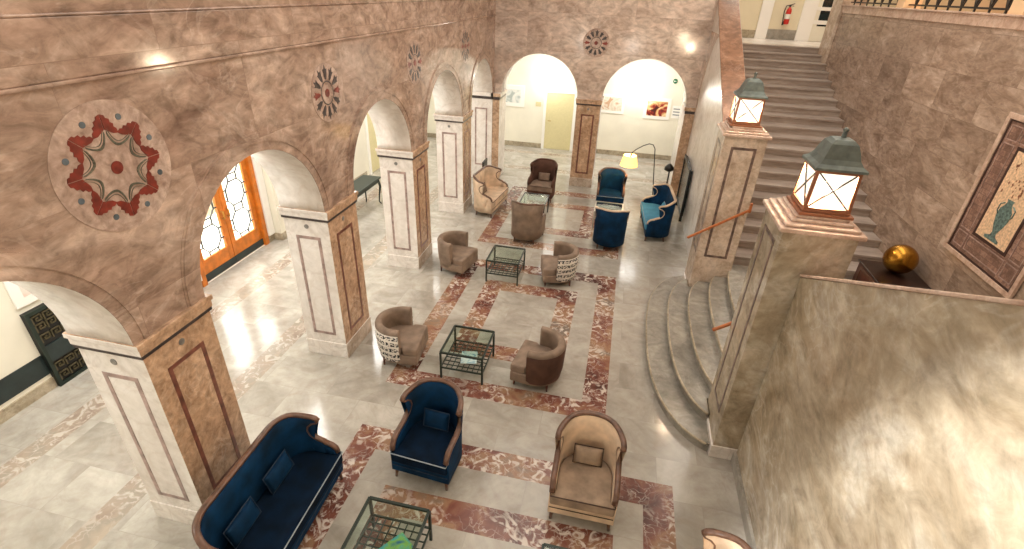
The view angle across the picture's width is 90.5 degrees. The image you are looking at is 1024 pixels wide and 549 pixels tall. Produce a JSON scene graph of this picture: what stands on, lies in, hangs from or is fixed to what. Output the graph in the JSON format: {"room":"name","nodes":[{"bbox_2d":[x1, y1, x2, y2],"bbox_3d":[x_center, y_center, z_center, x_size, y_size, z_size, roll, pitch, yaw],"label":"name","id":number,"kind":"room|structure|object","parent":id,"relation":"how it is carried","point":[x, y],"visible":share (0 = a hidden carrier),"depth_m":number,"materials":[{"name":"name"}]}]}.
{"room":"hotel lobby","nodes":[
{"label":"hotel lobby","id":0,"kind":"room"},
{"bbox_2d":[0,121,369,409],"bbox_3d":[-5.745,-2.136,9.738,0.520,4.300,22.600,8,30,10],"label":"wall","id":1,"kind":"structure","parent":0,"point":[17,347],"depth_m":6.88,"materials":[{"name":"beige paint"}]},
{"bbox_2d":[2,281,37,309],"bbox_3d":[-6.412,-0.254,7.062,0.034,0.950,1.300,8,30,10],"label":"framed print","id":2,"kind":"object","parent":1,"relation":"attached to","point":[19,296],"visible":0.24,"depth_m":6.73,"materials":[{"name":"white paint"}]},
{"bbox_2d":[19,287,30,296],"bbox_3d":[-6.399,-0.252,7.060,0.006,0.710,1.040,8,30,10],"label":"print","id":3,"kind":"object","parent":2,"relation":"attached to","point":[22,292],"depth_m":6.78},
{"bbox_2d":[19,303,87,386],"bbox_3d":[-6.434,0.779,7.642,0.080,1.240,1.300,8,30,10],"label":"air vent","id":4,"kind":"object","parent":1,"relation":"in","point":[64,362],"visible":0.29,"depth_m":7.21,"materials":[{"name":"black metal"}]},
{"bbox_2d":[0,171,366,424],"bbox_3d":[-6.239,0.792,8.325,0.255,0.560,17.200,8,30,10],"label":"baseboard","id":5,"kind":"structure","parent":1,"relation":"attached to","point":[27,375],"depth_m":6.97,"materials":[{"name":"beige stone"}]},
{"bbox_2d":[200,156,269,286],"bbox_3d":[-5.784,-1.443,10.074,0.161,2.760,2.060,8,30,10],"label":"door","id":6,"kind":"structure","parent":1,"relation":"in","point":[234,250],"depth_m":10.55,"materials":[{"name":"orange wood"}]},
{"bbox_2d":[201,156,274,280],"bbox_3d":[-5.689,-2.087,9.686,0.080,3.930,2.490,8,30,10],"label":"trim","id":7,"kind":"structure","parent":1,"relation":"attached to","point":[257,167],"depth_m":11.15,"materials":[{"name":"white paint"}]},
{"bbox_2d":[364,113,379,174],"bbox_3d":[-4.298,-4.367,15.923,0.090,2.200,1.100,8,30,10],"label":"door","id":8,"kind":"structure","parent":1,"relation":"in","point":[371,141],"depth_m":15.80,"materials":[{"name":"white paint"}]},
{"bbox_2d":[200,164,263,282],"bbox_3d":[-7.382,-1.973,10.238,3.400,3.600,6.200,8,30,10],"label":"wall","id":9,"kind":"structure","parent":0,"point":[210,238],"depth_m":12.67,"materials":[{"name":"white paint"}]},
{"bbox_2d":[0,0,495,344],"bbox_3d":[-2.645,-3.805,5.974,0.680,6.060,19.080,8,30,10],"label":"wall","id":10,"kind":"structure","parent":0,"point":[198,110],"depth_m":4.61,"materials":[{"name":"brown stone"}]},
{"bbox_2d":[0,248,154,345],"bbox_3d":[-3.405,0.553,3.051,0.018,1.300,2.600,8,30,10],"label":"trim","id":11,"kind":"structure","parent":10,"relation":"attached to","point":[83,278],"depth_m":3.77,"materials":[{"name":"brown stone"}]},
{"bbox_2d":[47,99,170,231],"bbox_3d":[-3.061,-0.830,3.936,0.008,1.000,1.000,8,30,10],"label":"inlay","id":12,"kind":"object","parent":10,"relation":"attached to","point":[109,164],"visible":1,"depth_m":3.87,"materials":[{"name":"stone"}]},
{"bbox_2d":[0,0,495,95],"bbox_3d":[-2.415,-2.940,5.987,0.042,0.440,18.380,8,30,10],"label":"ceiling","id":13,"kind":"structure","parent":10,"relation":"attached to","point":[38,51],"depth_m":4.27,"materials":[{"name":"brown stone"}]},
{"bbox_2d":[181,130,332,307],"bbox_3d":[-2.757,-0.896,5.626,0.018,1.335,2.670,8,30,10],"label":"trim","id":14,"kind":"structure","parent":10,"relation":"attached to","point":[251,143],"depth_m":4.94,"materials":[{"name":"brown stone"}]},
{"bbox_2d":[311,63,341,121],"bbox_3d":[-2.392,-2.353,6.576,0.009,0.720,0.720,8,30,10],"label":"inlay","id":15,"kind":"object","parent":10,"relation":"attached to","point":[326,93],"visible":1,"depth_m":6.55,"materials":[{"name":"stone"}]},
{"bbox_2d":[346,85,415,196],"bbox_3d":[-2.099,-2.357,8.251,0.018,1.340,2.680,8,30,10],"label":"trim","id":16,"kind":"structure","parent":10,"relation":"attached to","point":[382,92],"depth_m":7.63,"materials":[{"name":"brown stone"}]},
{"bbox_2d":[407,41,421,83],"bbox_3d":[-1.746,-3.806,9.132,0.009,0.720,0.720,8,30,10],"label":"inlay","id":17,"kind":"object","parent":10,"relation":"attached to","point":[414,56],"visible":1,"depth_m":9.10,"materials":[{"name":"stone"}]},
{"bbox_2d":[423,59,464,142],"bbox_3d":[-1.428,-3.867,10.909,0.018,1.400,2.800,8,30,10],"label":"trim","id":18,"kind":"structure","parent":10,"relation":"attached to","point":[446,64],"depth_m":10.31,"materials":[{"name":"brown stone"}]},
{"bbox_2d":[461,29,469,62],"bbox_3d":[-1.078,-5.303,11.787,0.009,0.720,0.720,8,30,10],"label":"inlay","id":19,"kind":"object","parent":10,"relation":"attached to","point":[465,40],"visible":1,"depth_m":11.77,"materials":[{"name":"stone"}]},
{"bbox_2d":[469,50,494,110],"bbox_3d":[-0.774,-5.279,13.550,0.018,1.305,2.610,8,30,10],"label":"trim","id":20,"kind":"structure","parent":10,"relation":"attached to","point":[483,54],"depth_m":13.02,"materials":[{"name":"brown stone"}]},
{"bbox_2d":[471,89,506,176],"bbox_3d":[-0.758,-4.387,15.821,0.970,2.600,0.900,8,30,10],"label":"pier","id":21,"kind":"structure","parent":10,"relation":"attached to","point":[488,117],"depth_m":15.42,"materials":[{"name":"white stone"}]},
{"bbox_2d":[0,137,746,548],"bbox_3d":[-0.986,0.490,9.828,9.900,0.001,22.300,8,30,10],"label":"floor","id":22,"kind":"structure","parent":0,"point":[69,479],"depth_m":7.34,"materials":[{"name":"stone"}]},
{"bbox_2d":[62,293,250,524],"bbox_3d":[-3.493,1.456,5.349,0.770,2.540,0.890,8,30,10],"label":"pier","id":23,"kind":"object","parent":22,"relation":"on","point":[169,396],"visible":0.69,"depth_m":5.01,"materials":[{"name":"white stone"}]},
{"bbox_2d":[192,412,342,548],"bbox_3d":[-2.470,2.385,5.316,0.674,1.040,1.692,7,30,8],"label":"curved sofa","id":24,"kind":"object","parent":22,"relation":"on","point":[286,516],"visible":0.74,"depth_m":5.37,"materials":[{"name":"blue fabric"}]},
{"bbox_2d":[223,496,261,548],"bbox_3d":[-2.676,2.464,5.053,0.130,0.238,0.420,7,30,8],"label":"lumbar pillow","id":25,"kind":"object","parent":24,"relation":"on","point":[249,512],"visible":1,"depth_m":5.00,"materials":[{"name":"blue fabric"}]},
{"bbox_2d":[262,449,293,494],"bbox_3d":[-2.564,2.167,5.586,0.130,0.238,0.420,7,30,8],"label":"lumbar pillow","id":26,"kind":"object","parent":24,"relation":"on","point":[281,467],"visible":1,"depth_m":5.53,"materials":[{"name":"blue fabric"}]},
{"bbox_2d":[225,451,342,548],"bbox_3d":[-2.433,2.510,5.377,0.570,0.150,1.616,7,30,8],"label":"seat cushion","id":27,"kind":"object","parent":24,"relation":"on","point":[284,514],"depth_m":5.41,"materials":[{"name":"blue fabric"}]},
{"bbox_2d":[277,191,371,357],"bbox_3d":[-2.837,0.003,7.966,0.770,2.540,0.900,8,30,10],"label":"pier","id":28,"kind":"object","parent":22,"relation":"on","point":[325,247],"visible":0.88,"depth_m":7.67,"materials":[{"name":"white stone"}]},
{"bbox_2d":[354,175,381,203],"bbox_3d":[-3.945,-1.948,13.138,0.524,0.759,1.600,8,30,10],"label":"console table","id":29,"kind":"object","parent":22,"relation":"on","point":[362,184],"visible":0.54,"depth_m":13.21,"materials":[{"name":"grey stone"}]},
{"bbox_2d":[340,496,432,548],"bbox_3d":[-1.278,2.802,5.213,0.700,0.500,0.700,8,30,10],"label":"coffee table","id":30,"kind":"object","parent":22,"relation":"on","point":[371,519],"visible":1,"depth_m":5.38,"materials":[{"name":"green metal"}]},
{"bbox_2d":[354,514,430,548],"bbox_3d":[-1.280,2.845,5.237,0.692,0.020,0.692,8,30,10],"label":"shelf","id":31,"kind":"object","parent":30,"relation":"attached to","point":[372,515],"depth_m":5.42,"materials":[{"name":"black metal"}]},
{"bbox_2d":[379,532,412,548],"bbox_3d":[-1.199,2.840,5.226,0.320,0.013,0.250,-23,38,-37],"label":"magazine","id":32,"kind":"object","parent":30,"relation":"on","point":[400,541],"visible":0.94,"depth_m":5.28,"materials":[{"name":"green paper"}]},
{"bbox_2d":[374,306,427,368],"bbox_3d":[-1.790,1.007,8.112,0.740,0.732,0.790,5,30,4],"label":"tub chair","id":33,"kind":"object","parent":22,"relation":"on","point":[399,341],"visible":1,"depth_m":7.94,"materials":[{"name":"brown fabric"}]},
{"bbox_2d":[389,324,427,355],"bbox_3d":[-1.741,1.022,8.114,0.640,0.135,0.690,5,30,4],"label":"seat cushion","id":34,"kind":"object","parent":33,"relation":"on","point":[412,337],"depth_m":8.03,"materials":[{"name":"brown fabric"}]},
{"bbox_2d":[375,140,432,268],"bbox_3d":[-2.181,-1.450,10.584,0.770,2.540,0.890,8,30,10],"label":"pier","id":35,"kind":"object","parent":22,"relation":"on","point":[404,174],"visible":0.88,"depth_m":10.28,"materials":[{"name":"white stone"}]},
{"bbox_2d":[389,377,463,490],"bbox_3d":[-0.990,1.927,6.228,0.792,1.050,0.815,10,30,13],"label":"armchair","id":36,"kind":"object","parent":22,"relation":"on","point":[417,449],"visible":0.86,"depth_m":6.17,"materials":[{"name":"blue fabric"}]},
{"bbox_2d":[391,420,454,475],"bbox_3d":[-1.008,2.070,6.261,0.716,0.150,0.710,10,30,13],"label":"seat cushion","id":37,"kind":"object","parent":36,"relation":"on","point":[421,447],"depth_m":6.08,"materials":[{"name":"blue fabric"}]},
{"bbox_2d":[423,408,449,431],"bbox_3d":[-0.944,1.813,6.336,0.342,0.237,0.130,10,30,13],"label":"lumbar pillow","id":38,"kind":"object","parent":36,"relation":"on","point":[439,420],"visible":1,"depth_m":6.29,"materials":[{"name":"blue fabric"}]},
{"bbox_2d":[433,110,472,213],"bbox_3d":[-1.502,-2.955,13.296,0.770,2.540,0.860,8,30,10],"label":"pier","id":39,"kind":"object","parent":22,"relation":"on","point":[453,133],"visible":0.93,"depth_m":12.99,"materials":[{"name":"white stone"}]},
{"bbox_2d":[437,230,477,276],"bbox_3d":[-1.199,-0.456,10.743,0.733,0.732,0.776,14,32,20],"label":"tub chair","id":40,"kind":"object","parent":22,"relation":"on","point":[454,252],"visible":1,"depth_m":10.58,"materials":[{"name":"brown fabric"}]},
{"bbox_2d":[452,245,477,265],"bbox_3d":[-1.157,-0.435,10.732,0.640,0.135,0.690,14,32,20],"label":"seat cushion","id":41,"kind":"object","parent":40,"relation":"on","point":[462,255],"depth_m":10.63,"materials":[{"name":"brown fabric"}]},
{"bbox_2d":[439,325,494,384],"bbox_3d":[-0.692,1.250,7.998,0.680,0.500,0.740,8,30,10],"label":"coffee table","id":42,"kind":"object","parent":22,"relation":"on","point":[455,346],"visible":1,"depth_m":7.91,"materials":[{"name":"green metal"}]},
{"bbox_2d":[442,339,493,374],"bbox_3d":[-0.694,1.294,8.023,0.672,0.020,0.732,8,30,10],"label":"shelf","id":43,"kind":"object","parent":42,"relation":"attached to","point":[455,340],"depth_m":7.98,"materials":[{"name":"black metal"}]},
{"bbox_2d":[460,351,477,363],"bbox_3d":[-0.672,1.305,7.977,0.250,0.013,0.300,2,29,-1],"label":"magazine","id":44,"kind":"object","parent":42,"relation":"on","point":[468,353],"visible":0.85,"depth_m":7.94,"materials":[{"name":"white paper"}]},
{"bbox_2d":[473,165,508,217],"bbox_3d":[-0.596,-2.262,13.669,0.675,1.040,1.352,11,31,15],"label":"curved sofa","id":45,"kind":"object","parent":22,"relation":"on","point":[496,193],"visible":0.98,"depth_m":13.58,"materials":[{"name":"beige fabric"}]},
{"bbox_2d":[484,186,508,207],"bbox_3d":[-0.560,-2.135,13.726,0.570,0.150,1.276,11,31,15],"label":"seat cushion","id":46,"kind":"object","parent":45,"relation":"on","point":[497,193],"depth_m":13.66,"materials":[{"name":"beige fabric"}]},
{"bbox_2d":[485,245,525,285],"bbox_3d":[-0.129,-0.203,10.610,0.680,0.500,0.740,8,30,10],"label":"coffee table","id":47,"kind":"object","parent":22,"relation":"on","point":[494,246],"visible":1,"depth_m":10.54,"materials":[{"name":"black metal"}]},
{"bbox_2d":[487,257,524,277],"bbox_3d":[-0.131,-0.160,10.634,0.672,0.020,0.732,8,30,10],"label":"shelf","id":48,"kind":"object","parent":47,"relation":"attached to","point":[494,258],"depth_m":10.58,"materials":[{"name":"clear glass"}]},
{"bbox_2d":[511,199,545,243],"bbox_3d":[0.365,-1.328,12.082,0.792,1.050,0.815,10,30,13],"label":"armchair","id":49,"kind":"object","parent":22,"relation":"on","point":[528,220],"visible":1,"depth_m":11.78,"materials":[{"name":"brown fabric"}]},
{"bbox_2d":[510,326,565,391],"bbox_3d":[0.433,1.300,7.763,0.740,0.732,0.790,12,31,17],"label":"tub chair","id":50,"kind":"object","parent":22,"relation":"on","point":[534,364],"visible":1,"depth_m":7.55,"materials":[{"name":"brown fabric"}]},
{"bbox_2d":[510,340,551,373],"bbox_3d":[0.386,1.300,7.783,0.640,0.135,0.690,12,31,17],"label":"seat cushion","id":51,"kind":"object","parent":50,"relation":"on","point":[518,365],"depth_m":7.71,"materials":[{"name":"brown fabric"}]},
{"bbox_2d":[527,158,557,202],"bbox_3d":[0.885,-2.711,14.565,0.792,1.050,0.815,10,30,12],"label":"armchair","id":52,"kind":"object","parent":22,"relation":"on","point":[546,165],"visible":0.93,"depth_m":14.51,"materials":[{"name":"brown fabric"}]},
{"bbox_2d":[527,179,551,192],"bbox_3d":[0.868,-2.567,14.598,0.716,0.150,0.710,10,30,12],"label":"seat cushion","id":53,"kind":"object","parent":52,"relation":"on","point":[535,185],"depth_m":14.36,"materials":[{"name":"brown fabric"}]},
{"bbox_2d":[540,241,578,285],"bbox_3d":[0.990,-0.209,10.473,0.740,0.732,0.790,1,30,-2],"label":"tub chair","id":54,"kind":"object","parent":22,"relation":"on","point":[559,267],"visible":1,"depth_m":10.25,"materials":[{"name":"brown fabric"}]},
{"bbox_2d":[541,254,557,274],"bbox_3d":[0.939,-0.200,10.477,0.640,0.135,0.690,1,30,-2],"label":"seat cushion","id":55,"kind":"object","parent":54,"relation":"on","point":[548,262],"depth_m":10.36,"materials":[{"name":"brown fabric"}]},
{"bbox_2d":[569,96,603,187],"bbox_3d":[2.228,-4.023,15.404,0.770,2.600,0.770,8,30,10],"label":"pier","id":56,"kind":"object","parent":22,"relation":"on","point":[588,111],"visible":0.93,"depth_m":15.08,"materials":[{"name":"brown stone"}]},
{"bbox_2d":[547,410,626,531],"bbox_3d":[0.855,2.232,5.830,0.792,1.050,0.815,8,30,10],"label":"armchair","id":57,"kind":"object","parent":22,"relation":"on","point":[582,491],"visible":0.91,"depth_m":5.76,"materials":[{"name":"beige fabric"}]},
{"bbox_2d":[550,454,614,516],"bbox_3d":[0.841,2.376,5.862,0.716,0.150,0.710,8,30,10],"label":"seat cushion","id":58,"kind":"object","parent":57,"relation":"on","point":[582,487],"depth_m":5.69,"materials":[{"name":"beige fabric"}]},
{"bbox_2d":[572,443,603,467],"bbox_3d":[0.891,2.116,5.940,0.342,0.237,0.130,8,30,10],"label":"lumbar pillow","id":59,"kind":"object","parent":57,"relation":"on","point":[583,454],"visible":1,"depth_m":5.90,"materials":[{"name":"beige fabric"}]},
{"bbox_2d":[593,206,629,250],"bbox_3d":[2.311,-1.155,11.925,0.792,1.050,0.815,8,30,10],"label":"armchair","id":60,"kind":"object","parent":22,"relation":"on","point":[610,226],"visible":1,"depth_m":11.62,"materials":[{"name":"blue fabric"}]},
{"bbox_2d":[596,167,627,209],"bbox_3d":[2.736,-2.349,14.067,0.792,1.050,0.815,7,30,8],"label":"armchair","id":61,"kind":"object","parent":22,"relation":"on","point":[611,184],"visible":0.92,"depth_m":14.06,"materials":[{"name":"blue fabric"}]},
{"bbox_2d":[596,188,622,202],"bbox_3d":[2.723,-2.205,14.100,0.716,0.150,0.710,7,30,8],"label":"seat cushion","id":62,"kind":"object","parent":61,"relation":"on","point":[614,195],"depth_m":13.87,"materials":[{"name":"blue fabric"}]},
{"bbox_2d":[620,143,654,194],"bbox_3d":[3.443,-2.572,13.633,1.175,1.912,0.470,8,30,10],"label":"floor lamp","id":63,"kind":"object","parent":22,"relation":"on","point":[629,160],"visible":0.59,"depth_m":13.33,"materials":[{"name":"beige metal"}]},
{"bbox_2d":[640,183,676,241],"bbox_3d":[3.660,-1.603,12.829,0.675,1.040,1.612,6,30,6],"label":"curved sofa","id":64,"kind":"object","parent":22,"relation":"on","point":[656,218],"visible":1,"depth_m":12.53,"materials":[{"name":"blue fabric"}]},
{"bbox_2d":[640,202,660,229],"bbox_3d":[3.612,-1.488,12.901,0.570,0.150,1.536,6,30,6],"label":"seat cushion","id":65,"kind":"object","parent":64,"relation":"on","point":[650,210],"depth_m":12.83,"materials":[{"name":"blue fabric"}]},
{"bbox_2d":[676,154,692,221],"bbox_3d":[4.657,-2.351,13.803,0.080,1.450,1.500,8,30,10],"label":"screen","id":66,"kind":"object","parent":22,"relation":"on","point":[686,174],"visible":0.97,"depth_m":13.59,"materials":[{"name":"black metal"}]},
{"bbox_2d":[645,271,743,451],"bbox_3d":[3.164,0.940,8.587,1.696,0.750,4.688,8,30,10],"label":"steps","id":67,"kind":"structure","parent":22,"relation":"on","point":[683,350],"depth_m":8.32,"materials":[{"name":"grey stone"}]},
{"bbox_2d":[701,528,751,548],"bbox_3d":[1.696,3.163,4.258,0.674,1.040,1.692,8,30,10],"label":"armchair","id":68,"kind":"object","parent":22,"relation":"on","point":[713,538],"visible":1,"depth_m":4.71,"materials":[{"name":"beige fabric"}]},
{"bbox_2d":[683,120,771,286],"bbox_3d":[3.959,-1.121,9.597,0.780,3.400,0.840,8,30,10],"label":"pillar","id":69,"kind":"structure","parent":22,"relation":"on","point":[738,153],"depth_m":9.12,"materials":[{"name":"stone"}]},
{"bbox_2d":[687,203,752,237],"bbox_3d":[3.756,-0.978,9.219,0.976,0.814,0.112,8,30,10],"label":"handrail","id":70,"kind":"object","parent":69,"relation":"attached to","point":[749,210],"visible":1,"depth_m":9.16,"materials":[{"name":"orange wood"}]},
{"bbox_2d":[726,72,768,127],"bbox_3d":[4.001,-2.961,8.548,0.510,0.835,0.510,8,30,10],"label":"lantern","id":71,"kind":"object","parent":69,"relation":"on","point":[752,89],"visible":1,"depth_m":8.45,"materials":[{"name":"white glass"}]},
{"bbox_2d":[706,196,867,459],"bbox_3d":[3.108,0.784,6.155,0.800,3.410,0.850,8,30,10],"label":"pillar","id":72,"kind":"structure","parent":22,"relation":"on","point":[788,245],"depth_m":5.65,"materials":[{"name":"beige stone"}]},
{"bbox_2d":[786,127,868,220],"bbox_3d":[3.207,-1.049,5.089,0.510,0.835,0.510,8,30,10],"label":"lantern","id":73,"kind":"object","parent":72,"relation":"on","point":[837,155],"visible":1,"depth_m":5.02,"materials":[{"name":"brown metal"}]},
{"bbox_2d":[427,54,683,155],"bbox_3d":[1.119,-5.981,17.054,10.400,4.300,3.520,8,30,10],"label":"wall","id":74,"kind":"structure","parent":0,"point":[628,131],"depth_m":18.22,"materials":[{"name":"beige paint"}]},
{"bbox_2d":[506,85,524,106],"bbox_3d":[0.049,-6.575,18.682,0.840,0.750,0.034,8,30,10],"label":"framed print","id":75,"kind":"object","parent":74,"relation":"attached to","point":[515,95],"visible":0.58,"depth_m":18.65,"materials":[{"name":"white paint"}]},
{"bbox_2d":[427,133,670,160],"bbox_3d":[1.206,-4.895,19.336,9.500,0.170,0.035,8,30,10],"label":"baseboard","id":76,"kind":"structure","parent":74,"relation":"attached to","point":[433,135],"depth_m":18.92,"materials":[{"name":"beige stone"}]},
{"bbox_2d":[541,89,576,150],"bbox_3d":[1.726,-5.667,18.750,1.200,2.130,0.101,8,30,10],"label":"door","id":77,"kind":"structure","parent":74,"relation":"in","point":[559,108],"depth_m":18.73,"materials":[{"name":"white paint"}]},
{"bbox_2d":[601,94,625,113],"bbox_3d":[3.523,-6.082,18.085,0.960,0.640,0.034,8,30,10],"label":"framed print","id":78,"kind":"object","parent":74,"relation":"attached to","point":[612,103],"visible":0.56,"depth_m":18.05,"materials":[{"name":"white paint"}]},
{"bbox_2d":[642,97,671,119],"bbox_3d":[5.093,-5.826,17.834,0.900,0.720,0.034,8,30,10],"label":"framed print","id":79,"kind":"object","parent":74,"relation":"attached to","point":[654,108],"visible":1,"depth_m":17.82,"materials":[{"name":"white paper"}]},
{"bbox_2d":[494,0,717,107],"bbox_3d":[2.463,-7.752,13.275,5.750,6.000,0.680,8,30,10],"label":"wall","id":80,"kind":"structure","parent":0,"point":[681,30],"depth_m":13.54,"materials":[{"name":"brown stone"}]},
{"bbox_2d":[495,45,584,98],"bbox_3d":[0.797,-5.767,14.385,2.660,1.330,0.018,8,30,10],"label":"trim","id":81,"kind":"structure","parent":80,"relation":"attached to","point":[537,49],"depth_m":14.25,"materials":[{"name":"brown stone"}]},
{"bbox_2d":[583,28,609,56],"bbox_3d":[2.278,-6.265,13.742,0.720,0.720,0.009,8,30,10],"label":"inlay","id":82,"kind":"object","parent":80,"relation":"attached to","point":[596,42],"visible":1,"depth_m":13.74,"materials":[{"name":"stone"}]},
{"bbox_2d":[594,50,694,107],"bbox_3d":[3.697,-5.377,13.876,2.740,1.370,0.018,8,30,10],"label":"trim","id":83,"kind":"structure","parent":80,"relation":"attached to","point":[671,61],"depth_m":13.73,"materials":[{"name":"brown stone"}]},
{"bbox_2d":[670,5,748,256],"bbox_3d":[5.297,-5.466,13.187,0.480,7.523,10.025,8,30,10],"label":"wall","id":84,"kind":"structure","parent":0,"point":[708,112],"depth_m":12.11,"materials":[{"name":"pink stone"}]},
{"bbox_2d":[668,102,695,195],"bbox_3d":[4.935,-3.632,14.919,0.295,2.600,0.720,8,30,10],"label":"pier","id":85,"kind":"structure","parent":84,"relation":"attached to","point":[688,113],"depth_m":14.60,"materials":[{"name":"white stone"}]},
{"bbox_2d":[696,31,720,107],"bbox_3d":[4.911,-5.019,12.756,0.010,1.900,1.750,8,30,10],"label":"trim","id":86,"kind":"structure","parent":84,"relation":"attached to","point":[714,36],"depth_m":13.00,"materials":[{"name":"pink stone"}]},
{"bbox_2d":[718,0,747,121],"bbox_3d":[5.329,-6.681,12.502,0.480,4.803,10.045,8,30,10],"label":"trim","id":87,"kind":"structure","parent":84,"relation":"attached to","point":[730,40],"depth_m":11.16,"materials":[{"name":"stone"}]},
{"bbox_2d":[742,38,820,46],"bbox_3d":[9.292,-7.325,16.273,5.750,0.218,3.280,8,30,10],"label":"floor","id":88,"kind":"structure","parent":0,"point":[745,40],"depth_m":15.90,"materials":[{"name":"white stone"}]},
{"bbox_2d":[727,264,851,283],"bbox_3d":[4.917,1.719,7.040,2.900,0.448,6.500,8,30,10],"label":"floor","id":89,"kind":"structure","parent":0,"point":[735,268],"depth_m":9.75,"materials":[{"name":"grey stone"}]},
{"bbox_2d":[733,42,882,278],"bbox_3d":[6.591,-3.433,12.408,2.847,3.390,8.250,8,30,10],"label":"staircase","id":90,"kind":"structure","parent":89,"relation":"on","point":[800,111],"depth_m":12.37,"materials":[{"name":"stone"}]},
{"bbox_2d":[852,259,932,294],"bbox_3d":[6.413,0.407,8.455,0.805,0.550,1.660,8,30,10],"label":"wooden chest","id":91,"kind":"object","parent":89,"relation":"on","point":[867,270],"visible":0.24,"depth_m":8.61,"materials":[{"name":"red wood"}]},
{"bbox_2d":[882,244,918,273],"bbox_3d":[6.568,-0.261,8.584,0.500,0.496,0.500,8,30,10],"label":"ball","id":92,"kind":"object","parent":91,"relation":"on","point":[900,258],"visible":1,"depth_m":8.43,"materials":[{"name":"gold metal"}]},
{"bbox_2d":[739,0,896,41],"bbox_3d":[9.568,-9.721,15.771,6.900,4.500,0.250,8,30,10],"label":"wall","id":93,"kind":"structure","parent":0,"point":[749,9],"depth_m":16.58,"materials":[{"name":"beige paint"}]},
{"bbox_2d":[741,0,815,40],"bbox_3d":[8.167,-9.586,16.015,3.080,3.880,0.100,8,30,10],"label":"trim","id":94,"kind":"structure","parent":93,"relation":"attached to","point":[762,31],"depth_m":16.64,"materials":[{"name":"white paint"}]},
{"bbox_2d":[781,3,794,24],"bbox_3d":[8.883,-8.403,16.389,0.289,0.632,0.246,8,30,10],"label":"fire extinguisher","id":95,"kind":"object","parent":93,"relation":"attached to","point":[786,19],"visible":1,"depth_m":16.32,"materials":[{"name":"red paint"}]},
{"bbox_2d":[804,0,833,41],"bbox_3d":[10.157,-8.664,16.040,1.050,2.400,0.080,8,30,10],"label":"door","id":96,"kind":"structure","parent":93,"relation":"in","point":[822,8],"depth_m":16.35,"materials":[{"name":"white paint"}]},
{"bbox_2d":[737,278,1023,548],"bbox_3d":[2.299,2.194,1.783,0.390,5.200,8.348,8,30,10],"label":"wall","id":97,"kind":"structure","parent":0,"point":[880,418],"depth_m":3.44,"materials":[{"name":"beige stone"}]},
{"bbox_2d":[731,452,756,548],"bbox_3d":[2.004,4.354,3.065,0.045,0.160,8.365,8,30,10],"label":"baseboard","id":98,"kind":"structure","parent":97,"relation":"attached to","point":[748,529],"depth_m":5.99,"materials":[{"name":"grey stone"}]},
{"bbox_2d":[800,274,1023,305],"bbox_3d":[2.698,0.161,2.557,0.370,2.441,4.977,8,30,10],"label":"trim","id":99,"kind":"structure","parent":97,"relation":"attached to","point":[1016,302],"depth_m":3.17,"materials":[{"name":"beige stone"}]},
{"bbox_2d":[825,13,1023,304],"bbox_3d":[6.658,-0.211,6.060,0.300,4.900,19.800,8,30,10],"label":"wall","id":100,"kind":"structure","parent":0,"point":[925,104],"depth_m":8.97,"materials":[{"name":"brown stone"}]},
{"bbox_2d":[818,0,866,63],"bbox_3d":[9.046,-7.899,13.224,0.560,5.200,0.750,8,30,10],"label":"trim","id":101,"kind":"structure","parent":100,"relation":"attached to","point":[835,13],"depth_m":13.84,"materials":[{"name":"stone"}]},
{"bbox_2d":[896,0,922,8],"bbox_3d":[8.270,-6.987,9.704,0.320,3.380,0.340,8,30,10],"label":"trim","id":102,"kind":"structure","parent":100,"relation":"attached to","point":[901,3],"depth_m":10.38,"materials":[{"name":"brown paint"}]},
{"bbox_2d":[841,5,1023,30],"bbox_3d":[6.733,-2.287,4.888,0.370,0.190,19.800,8,30,10],"label":"trim","id":103,"kind":"structure","parent":100,"relation":"attached to","point":[983,19],"depth_m":8.82,"materials":[{"name":"beige stone"}]},
{"bbox_2d":[851,0,1012,13],"bbox_3d":[7.521,-4.516,7.733,0.060,0.945,12.710,8,30,10],"label":"gallery railing","id":104,"kind":"object","parent":103,"relation":"on","point":[977,2],"visible":0.79,"depth_m":8.94,"materials":[{"name":"black metal"}]},
{"bbox_2d":[943,112,1023,298],"bbox_3d":[6.713,-0.958,6.826,0.054,2.070,1.692,8,30,10],"label":"mosaic panel","id":105,"kind":"object","parent":100,"relation":"attached to","point":[986,234],"visible":0.98,"depth_m":7.03,"materials":[{"name":"stone"}]},
{"bbox_2d":[984,199,1015,244],"bbox_3d":[6.694,-0.733,6.955,0.020,0.590,0.337,8,30,10],"label":"vase","id":106,"kind":"object","parent":105,"relation":"on","point":[1004,214],"depth_m":6.95,"materials":[{"name":"green tile"}]},
{"bbox_2d":[1007,0,1023,14],"bbox_3d":[7.457,-5.185,6.458,0.320,3.380,0.340,8,30,10],"label":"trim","id":107,"kind":"structure","parent":100,"relation":"attached to","point":[1017,7],"depth_m":7.28,"materials":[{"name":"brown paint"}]},
{"bbox_2d":[920,0,1008,12],"bbox_3d":[8.782,-4.269,5.265,3.000,3.700,23.200,8,30,10],"label":"floor","id":108,"kind":"structure","parent":0,"point":[984,3],"depth_m":13.13,"materials":[{"name":"beige stone"}]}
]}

